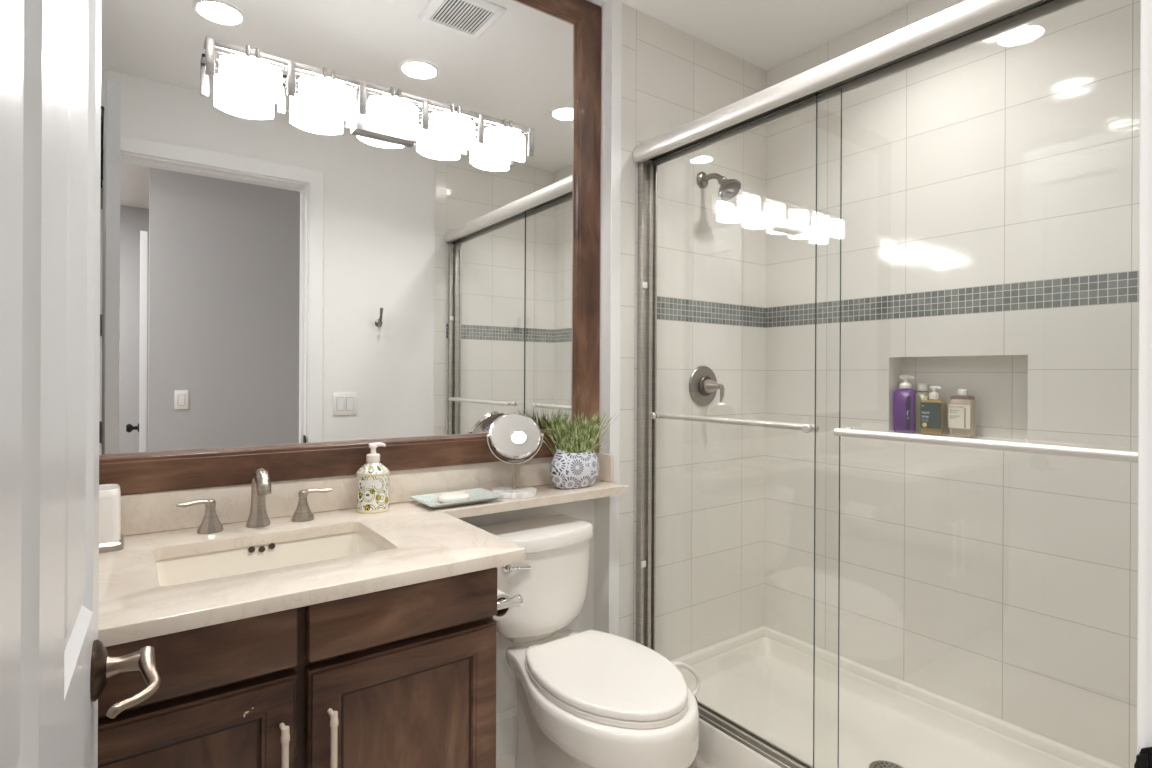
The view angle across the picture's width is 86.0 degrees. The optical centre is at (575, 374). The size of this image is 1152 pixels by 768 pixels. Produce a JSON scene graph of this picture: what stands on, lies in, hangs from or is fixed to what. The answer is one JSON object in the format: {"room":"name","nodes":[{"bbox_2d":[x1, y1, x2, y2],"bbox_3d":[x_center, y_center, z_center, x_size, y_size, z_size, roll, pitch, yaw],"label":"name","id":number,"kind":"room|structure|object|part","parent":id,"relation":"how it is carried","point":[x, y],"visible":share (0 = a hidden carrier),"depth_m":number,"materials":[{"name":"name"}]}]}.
{"room":"bathroom","nodes":[
{"label":"bathroom","id":0,"kind":"room"},
{"bbox_2d":[458,499,593,712],"bbox_3d":[-0.662,-0.041,1.694,1.731,2.475,0.100,0,0,-36],"label":"wall","id":1,"kind":"structure","parent":0,"point":[583,510],"depth_m":2.00,"materials":[{"name":"white paint"}]},
{"bbox_2d":[121,457,553,535],"bbox_3d":[-0.633,0.313,1.641,1.716,0.091,0.020,0,0,-36],"label":"backsplash","id":2,"kind":"structure","parent":1,"relation":"attached to","point":[148,512],"depth_m":1.59,"materials":[{"name":"beige stone"}]},
{"bbox_2d":[99,0,600,494],"bbox_3d":[-0.618,-0.503,1.642,1.714,1.540,0.024,0,0,-36],"label":"wall mirror","id":3,"kind":"object","parent":1,"relation":"attached to","point":[287,291],"visible":0.72,"depth_m":1.64,"materials":[{"name":"brown wood"}]},
{"bbox_3d":[-0.622,0.223,1.642,1.714,0.087,0.021,0,0,-36],"label":"frame rail","id":4,"kind":"part","parent":3,"relation":"part of","materials":[{"name":"brown wood"}]},
{"bbox_2d":[204,37,533,162],"bbox_3d":[-0.496,-0.711,1.676,0.880,0.116,0.094,0,0,-36],"label":"vanity light","id":5,"kind":"object","parent":3,"relation":"attached to","point":[387,115],"visible":1,"depth_m":1.62,"materials":[{"name":"glass"}]},
{"bbox_3d":[-0.761,-0.699,1.455,0.132,0.074,0.052,0,0,-36],"label":"lamp shade","id":6,"kind":"part","parent":5,"relation":"part of","materials":[{"name":"white glass"}]},
{"bbox_3d":[-0.622,-0.698,1.557,0.132,0.074,0.052,0,0,-36],"label":"lamp shade","id":7,"kind":"part","parent":5,"relation":"part of","materials":[{"name":"white glass"}]},
{"bbox_3d":[-0.522,-0.704,1.700,0.172,0.102,0.025,0,0,-36],"label":"wall plate","id":8,"kind":"part","parent":5,"relation":"part of","materials":[{"name":"metal"}]},
{"bbox_3d":[-0.483,-0.697,1.659,0.132,0.074,0.052,0,0,-36],"label":"lamp shade","id":9,"kind":"part","parent":5,"relation":"part of","materials":[{"name":"white glass"}]},
{"bbox_3d":[-0.344,-0.697,1.760,0.132,0.074,0.052,0,0,-36],"label":"lamp shade","id":10,"kind":"part","parent":5,"relation":"part of","materials":[{"name":"white glass"}]},
{"bbox_3d":[-0.205,-0.696,1.862,0.132,0.074,0.052,0,0,-36],"label":"lamp shade","id":11,"kind":"part","parent":5,"relation":"part of","materials":[{"name":"white glass"}]},
{"bbox_3d":[-0.615,-1.228,1.642,1.714,0.088,0.021,0,0,-36],"label":"frame rail","id":12,"kind":"part","parent":3,"relation":"part of","materials":[{"name":"brown wood"}]},
{"bbox_3d":[0.035,-0.500,2.112,0.104,1.540,0.021,0,0,-36],"label":"frame rail","id":13,"kind":"part","parent":3,"relation":"part of","materials":[{"name":"brown wood"}]},
{"bbox_2d":[496,706,516,758],"bbox_3d":[-0.215,1.131,1.955,0.691,0.135,0.014,0,0,-36],"label":"baseboard","id":14,"kind":"structure","parent":1,"relation":"attached to","point":[506,720],"depth_m":1.94,"materials":[{"name":"white paint"}]},
{"bbox_2d":[496,752,714,767],"bbox_3d":[-0.139,1.229,1.028,2.000,0.060,1.800,0,0,-36],"label":"floor","id":15,"kind":"structure","parent":0,"point":[508,761],"depth_m":1.91,"materials":[{"name":"tile"}]},
{"bbox_2d":[98,567,496,767],"bbox_3d":[-0.734,0.790,1.193,1.022,0.812,0.625,0,0,-36],"label":"vanity cabinet","id":16,"kind":"object","parent":15,"relation":"on","point":[404,676],"visible":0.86,"depth_m":1.07,"materials":[{"name":"brown wood"}]},
{"bbox_3d":[-0.625,0.790,0.943,0.260,0.459,0.005,0,0,-36],"label":"door panel","id":17,"kind":"part","parent":16,"relation":"part of","materials":[{"name":"brown wood"}]},
{"bbox_3d":[-0.627,0.790,0.946,0.366,0.564,0.030,0,0,-36],"label":"door","id":18,"kind":"part","parent":16,"relation":"part of","materials":[{"name":"brown wood"}]},
{"bbox_3d":[-0.625,0.443,0.946,0.366,0.099,0.030,0,0,-36],"label":"drawer","id":19,"kind":"part","parent":16,"relation":"part of","materials":[{"name":"brown wood"}]},
{"bbox_3d":[-0.480,0.685,1.014,0.014,0.220,0.037,0,0,-36],"label":"pull handle","id":20,"kind":"part","parent":16,"relation":"part of","materials":[{"name":"silver metal"}]},
{"bbox_3d":[-0.418,0.685,1.059,0.014,0.220,0.037,0,0,-36],"label":"pull handle","id":21,"kind":"part","parent":16,"relation":"part of","materials":[{"name":"silver metal"}]},
{"bbox_2d":[98,453,628,646],"bbox_3d":[-0.452,0.327,1.406,1.729,0.117,0.613,0,0,-36],"label":"countertop","id":22,"kind":"structure","parent":16,"relation":"on","point":[420,542],"depth_m":1.35,"materials":[{"name":"beige stone"}]},
{"bbox_2d":[99,484,123,552],"bbox_3d":[-0.988,0.295,1.266,0.100,0.124,0.100,0,0,-36],"label":"tumbler","id":23,"kind":"object","parent":22,"relation":"on","point":[111,539],"visible":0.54,"depth_m":1.25,"materials":[{"name":"white plastic"}]},
{"bbox_2d":[176,468,331,533],"bbox_3d":[-0.733,0.289,1.438,0.330,0.139,0.115,0,0,-36],"label":"faucet","id":24,"kind":"object","parent":22,"relation":"on","point":[260,483],"visible":1,"depth_m":1.44,"materials":[{"name":"silver metal"}]},
{"bbox_3d":[-0.850,0.292,1.384,0.021,0.019,0.078,0,0,39],"label":"lever","id":25,"kind":"part","parent":24,"relation":"part of","materials":[{"name":"silver metal"}]},
{"bbox_3d":[-0.832,0.330,1.406,0.052,0.056,0.050,0,0,-36],"label":"handle","id":26,"kind":"part","parent":24,"relation":"part of","materials":[{"name":"silver metal"}]},
{"bbox_3d":[-0.734,0.289,1.438,0.053,0.139,0.115,0,0,-36],"label":"spout","id":27,"kind":"part","parent":24,"relation":"part of","materials":[{"name":"silver metal"}]},
{"bbox_3d":[-0.673,0.331,1.522,0.052,0.056,0.050,0,0,-36],"label":"handle","id":28,"kind":"part","parent":24,"relation":"part of","materials":[{"name":"silver metal"}]},
{"bbox_3d":[-0.646,0.293,1.533,0.078,0.019,0.021,0,0,-22],"label":"lever","id":29,"kind":"part","parent":24,"relation":"part of","materials":[{"name":"silver metal"}]},
{"bbox_2d":[155,532,383,585],"bbox_3d":[-0.620,0.453,1.279,0.450,0.137,0.323,0,0,-36],"label":"sink basin","id":30,"kind":"object","parent":22,"relation":"in","point":[211,565],"visible":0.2,"depth_m":1.39,"materials":[{"name":"white ceramic"}]},
{"bbox_2d":[356,442,389,513],"bbox_3d":[-0.536,0.269,1.631,0.084,0.179,0.084,0,0,-36],"label":"soap dispenser","id":31,"kind":"object","parent":22,"relation":"on","point":[373,476],"visible":1,"depth_m":1.60,"materials":[{"name":"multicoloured ceramic"}]},
{"bbox_2d":[357,462,388,510],"bbox_3d":[-0.536,0.295,1.631,0.083,0.128,0.083,0,0,-36],"label":"bottle","id":32,"kind":"object","parent":31,"relation":"attached to","point":[373,477],"depth_m":1.60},
{"bbox_2d":[410,488,503,507],"bbox_3d":[-0.335,0.351,1.736,0.223,0.018,0.140,0,0,-36],"label":"soap tray","id":33,"kind":"object","parent":22,"relation":"on","point":[478,495],"visible":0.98,"depth_m":1.74,"materials":[{"name":"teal glass"}]},
{"bbox_2d":[437,492,469,502],"bbox_3d":[-0.342,0.343,1.725,0.093,0.021,0.060,0,0,-36],"label":"soap bar","id":34,"kind":"object","parent":33,"relation":"on","point":[453,496],"visible":0.92,"depth_m":1.70,"materials":[{"name":"white"}]},
{"bbox_2d":[486,413,543,498],"bbox_3d":[-0.183,0.239,1.851,0.136,0.243,0.135,0,0,28],"label":"makeup mirror","id":35,"kind":"object","parent":22,"relation":"on","point":[512,435],"visible":1,"depth_m":1.84,"materials":[{"name":"silver metal"}]},
{"bbox_3d":[-0.185,0.305,1.851,0.012,0.077,0.012,0,0,-36],"label":"stem","id":36,"kind":"part","parent":35,"relation":"part of","materials":[{"name":"silver metal"}]},
{"bbox_2d":[541,410,618,488],"bbox_3d":[0.001,0.238,1.965,0.291,0.247,0.144,0,0,-36],"label":"potted grass","id":37,"kind":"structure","parent":22,"relation":"on","point":[574,464],"depth_m":1.95,"materials":[{"name":"ceramic"}]},
{"bbox_2d":[550,449,598,488],"bbox_3d":[-0.003,0.299,1.987,0.176,0.126,0.096,0,0,-36],"label":"pot","id":38,"kind":"object","parent":37,"relation":"attached to","point":[570,468],"depth_m":1.94,"materials":[{"name":"ceramic"}]},
{"bbox_3d":[-0.318,0.791,1.172,0.366,0.564,0.030,0,0,-36],"label":"door","id":39,"kind":"part","parent":16,"relation":"part of","materials":[{"name":"brown wood"}]},
{"bbox_3d":[-0.316,0.444,1.172,0.366,0.099,0.030,0,0,-36],"label":"drawer","id":40,"kind":"part","parent":16,"relation":"part of","materials":[{"name":"brown wood"}]},
{"bbox_3d":[-0.316,0.791,1.169,0.260,0.459,0.005,0,0,-36],"label":"door panel","id":41,"kind":"part","parent":16,"relation":"part of","materials":[{"name":"brown wood"}]},
{"bbox_2d":[493,589,522,619],"bbox_3d":[-0.202,0.515,1.409,0.091,0.062,0.180,0,0,-36],"label":"toilet paper holder","id":42,"kind":"object","parent":16,"relation":"attached to","point":[504,602],"visible":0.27,"depth_m":1.37,"materials":[{"name":"silver metal"}]},
{"bbox_2d":[478,514,698,767],"bbox_3d":[0.017,0.829,1.644,0.372,0.742,0.716,0,0,-36],"label":"toilet","id":43,"kind":"object","parent":15,"relation":"on","point":[589,698],"visible":0.92,"depth_m":1.57,"materials":[{"name":"white ceramic"}]},
{"bbox_3d":[-0.165,0.531,1.709,0.079,0.026,0.027,0,0,-30],"label":"flush lever","id":44,"kind":"part","parent":43,"relation":"part of","materials":[{"name":"silver metal"}]},
{"bbox_3d":[-0.128,0.479,1.845,0.364,0.042,0.218,0,0,-36],"label":"tank lid","id":45,"kind":"part","parent":43,"relation":"part of","materials":[{"name":"white ceramic"}]},
{"bbox_3d":[-0.129,0.638,1.845,0.346,0.274,0.204,0,0,-36],"label":"tank","id":46,"kind":"part","parent":43,"relation":"part of","materials":[{"name":"white ceramic"}]},
{"bbox_3d":[0.051,0.989,1.597,0.372,0.424,0.599,0,0,-36],"label":"bowl","id":47,"kind":"part","parent":43,"relation":"part of","materials":[{"name":"white ceramic"}]},
{"bbox_3d":[0.084,0.768,1.554,0.340,0.014,0.450,0,0,-36],"label":"seat","id":48,"kind":"part","parent":43,"relation":"part of","materials":[{"name":"white plastic"}]},
{"bbox_3d":[0.084,0.748,1.554,0.338,0.019,0.448,0,0,-36],"label":"seat lid","id":49,"kind":"part","parent":43,"relation":"part of","materials":[{"name":"white plastic"}]},
{"bbox_2d":[673,662,700,767],"bbox_3d":[0.271,1.010,1.852,0.196,0.382,0.184,0,0,-36],"label":"pail","id":50,"kind":"object","parent":15,"relation":"on","point":[681,664],"visible":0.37,"depth_m":1.80,"materials":[{"name":"grey metal"}]},
{"bbox_3d":[0.275,0.906,1.786,0.179,0.176,0.078,0,0,2],"label":"bail handle","id":51,"kind":"part","parent":50,"relation":"part of","materials":[{"name":"white plastic"}]},
{"bbox_2d":[671,626,1122,767],"bbox_3d":[0.941,1.128,1.778,0.704,0.152,1.485,0,0,-36],"label":"shower pan","id":52,"kind":"object","parent":15,"relation":"on","point":[760,679],"visible":0.89,"depth_m":2.04,"materials":[{"name":"white plastic"}]},
{"bbox_2d":[633,0,1085,767],"bbox_3d":[0.671,0.140,1.578,0.100,1.890,1.483,0,0,-36],"label":"shower door frame","id":53,"kind":"structure","parent":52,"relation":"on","point":[967,15],"depth_m":1.83,"materials":[{"name":"silver metal"}]},
{"bbox_2d":[651,88,841,767],"bbox_3d":[0.486,0.166,1.905,0.047,1.824,0.716,0,0,-36],"label":"sliding shower door","id":54,"kind":"structure","parent":53,"relation":"attached to","point":[806,428],"depth_m":1.73,"materials":[{"name":"clear glass"}]},
{"bbox_2d":[813,0,1137,767],"bbox_3d":[0.851,0.168,1.302,0.060,1.824,0.792,0,0,-36],"label":"sliding shower door","id":55,"kind":"structure","parent":53,"relation":"attached to","point":[1094,453],"depth_m":1.32,"materials":[{"name":"clear glass"}]},
{"bbox_2d":[593,0,766,660],"bbox_3d":[0.480,-0.035,2.475,1.036,2.475,0.188,0,0,-36],"label":"wall","id":56,"kind":"structure","parent":0,"point":[711,250],"depth_m":2.33,"materials":[{"name":"white tile"}]},
{"bbox_2d":[608,0,621,635],"bbox_3d":[0.132,-0.037,2.106,0.044,2.475,0.008,0,0,-36],"label":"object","id":57,"kind":"structure","parent":56,"relation":"attached to","point":[616,6],"depth_m":2.10,"materials":[{"name":"white paint"}]},
{"bbox_2d":[633,10,636,640],"bbox_3d":[0.204,-0.086,2.158,0.002,2.375,0.003,0,0,-36],"label":"trim","id":58,"kind":"structure","parent":56,"relation":"attached to","point":[636,10],"depth_m":2.16,"materials":[{"name":"grey tile"}]},
{"bbox_2d":[689,366,724,405],"bbox_3d":[0.514,0.045,2.323,0.155,0.155,0.096,0,0,-36],"label":"shower valve","id":59,"kind":"object","parent":56,"relation":"attached to","point":[703,385],"visible":1,"depth_m":2.33,"materials":[{"name":"silver metal"}]},
{"bbox_3d":[0.521,0.060,2.314,0.054,0.086,0.073,0,0,-36],"label":"handle","id":60,"kind":"part","parent":59,"relation":"part of","materials":[{"name":"silver metal"}]},
{"bbox_2d":[697,172,740,200],"bbox_3d":[0.531,-0.706,2.287,0.090,0.132,0.171,0,0,-36],"label":"shower","id":61,"kind":"object","parent":56,"relation":"attached to","point":[729,188],"visible":1,"depth_m":2.26,"materials":[{"name":"silver metal"}]},
{"bbox_3d":[0.514,-0.731,2.310,0.021,0.046,0.100,0,0,-36],"label":"arm","id":62,"kind":"part","parent":61,"relation":"part of","materials":[{"name":"silver metal"}]},
{"bbox_2d":[586,0,916,70],"bbox_3d":[0.224,-1.314,1.284,2.867,0.080,1.800,0,0,-36],"label":"ceiling","id":63,"kind":"structure","parent":0,"point":[765,34],"depth_m":2.22,"materials":[{"name":"white paint"}]},
{"bbox_2d":[764,0,1140,767],"bbox_3d":[1.271,-0.031,2.055,0.145,2.475,1.800,0,0,-36],"label":"wall","id":64,"kind":"structure","parent":0,"point":[991,186],"depth_m":1.97,"materials":[{"name":"tile"}]},
{"bbox_2d":[893,375,916,432],"bbox_3d":[1.151,0.102,2.157,0.053,0.200,0.069,0,0,-36],"label":"pump bottle","id":65,"kind":"object","parent":64,"relation":"on","point":[904,421],"visible":0.99,"depth_m":2.14,"materials":[{"name":"purple plastic"}]},
{"bbox_3d":[1.143,0.132,2.123,0.001,0.116,0.015,0,0,-36],"label":"panel","id":66,"kind":"part","parent":65,"relation":"part of","materials":[{"name":"purple"}]},
{"bbox_2d":[916,383,930,432],"bbox_3d":[1.196,0.117,2.127,0.041,0.172,0.052,0,0,-36],"label":"clear bottle","id":67,"kind":"object","parent":64,"relation":"on","point":[922,394],"visible":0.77,"depth_m":2.12,"materials":[{"name":"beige plastic"}]},
{"bbox_2d":[920,386,946,434],"bbox_3d":[1.204,0.121,2.078,0.046,0.163,0.068,0,0,-36],"label":"hand soap bottle","id":68,"kind":"object","parent":64,"relation":"on","point":[933,411],"visible":1,"depth_m":2.06,"materials":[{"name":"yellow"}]},
{"bbox_2d":[948,389,975,437],"bbox_3d":[1.256,0.126,2.007,0.049,0.154,0.067,0,0,-36],"label":"lotion bottle","id":69,"kind":"object","parent":64,"relation":"in","point":[962,406],"visible":1,"depth_m":1.99,"materials":[{"name":"beige plastic"}]},
{"bbox_3d":[0.752,-0.034,0.637,2.767,2.475,0.124,0,0,-36],"label":"wall","id":70,"kind":"structure","parent":0,"visible":0},
{"bbox_2d":[0,0,160,767],"bbox_3d":[-0.360,0.131,0.412,0.166,2.110,0.841,0,0,-36],"label":"door","id":71,"kind":"structure","parent":70,"relation":"in","point":[55,668],"depth_m":0.45,"materials":[{"name":"white paint"}]},
{"bbox_3d":[-0.507,0.347,0.706,0.054,0.042,0.098,0,0,-36],"label":"lever","id":72,"kind":"part","parent":71,"relation":"part of","materials":[{"name":"silver metal"}]},
{"bbox_2d":[1134,746,1151,767],"bbox_3d":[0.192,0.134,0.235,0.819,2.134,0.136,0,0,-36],"label":"towel","id":73,"kind":"object","parent":70,"relation":"attached to","point":[1144,758],"depth_m":0.52,"materials":[{"name":"black fabric"}]},
{"bbox_2d":[1137,0,1151,753],"bbox_3d":[0.156,0.096,0.284,0.969,2.209,0.018,0,0,-36],"label":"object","id":74,"kind":"structure","parent":70,"relation":"attached to","point":[1144,609],"depth_m":0.53,"materials":[{"name":"white paint"}]}
]}

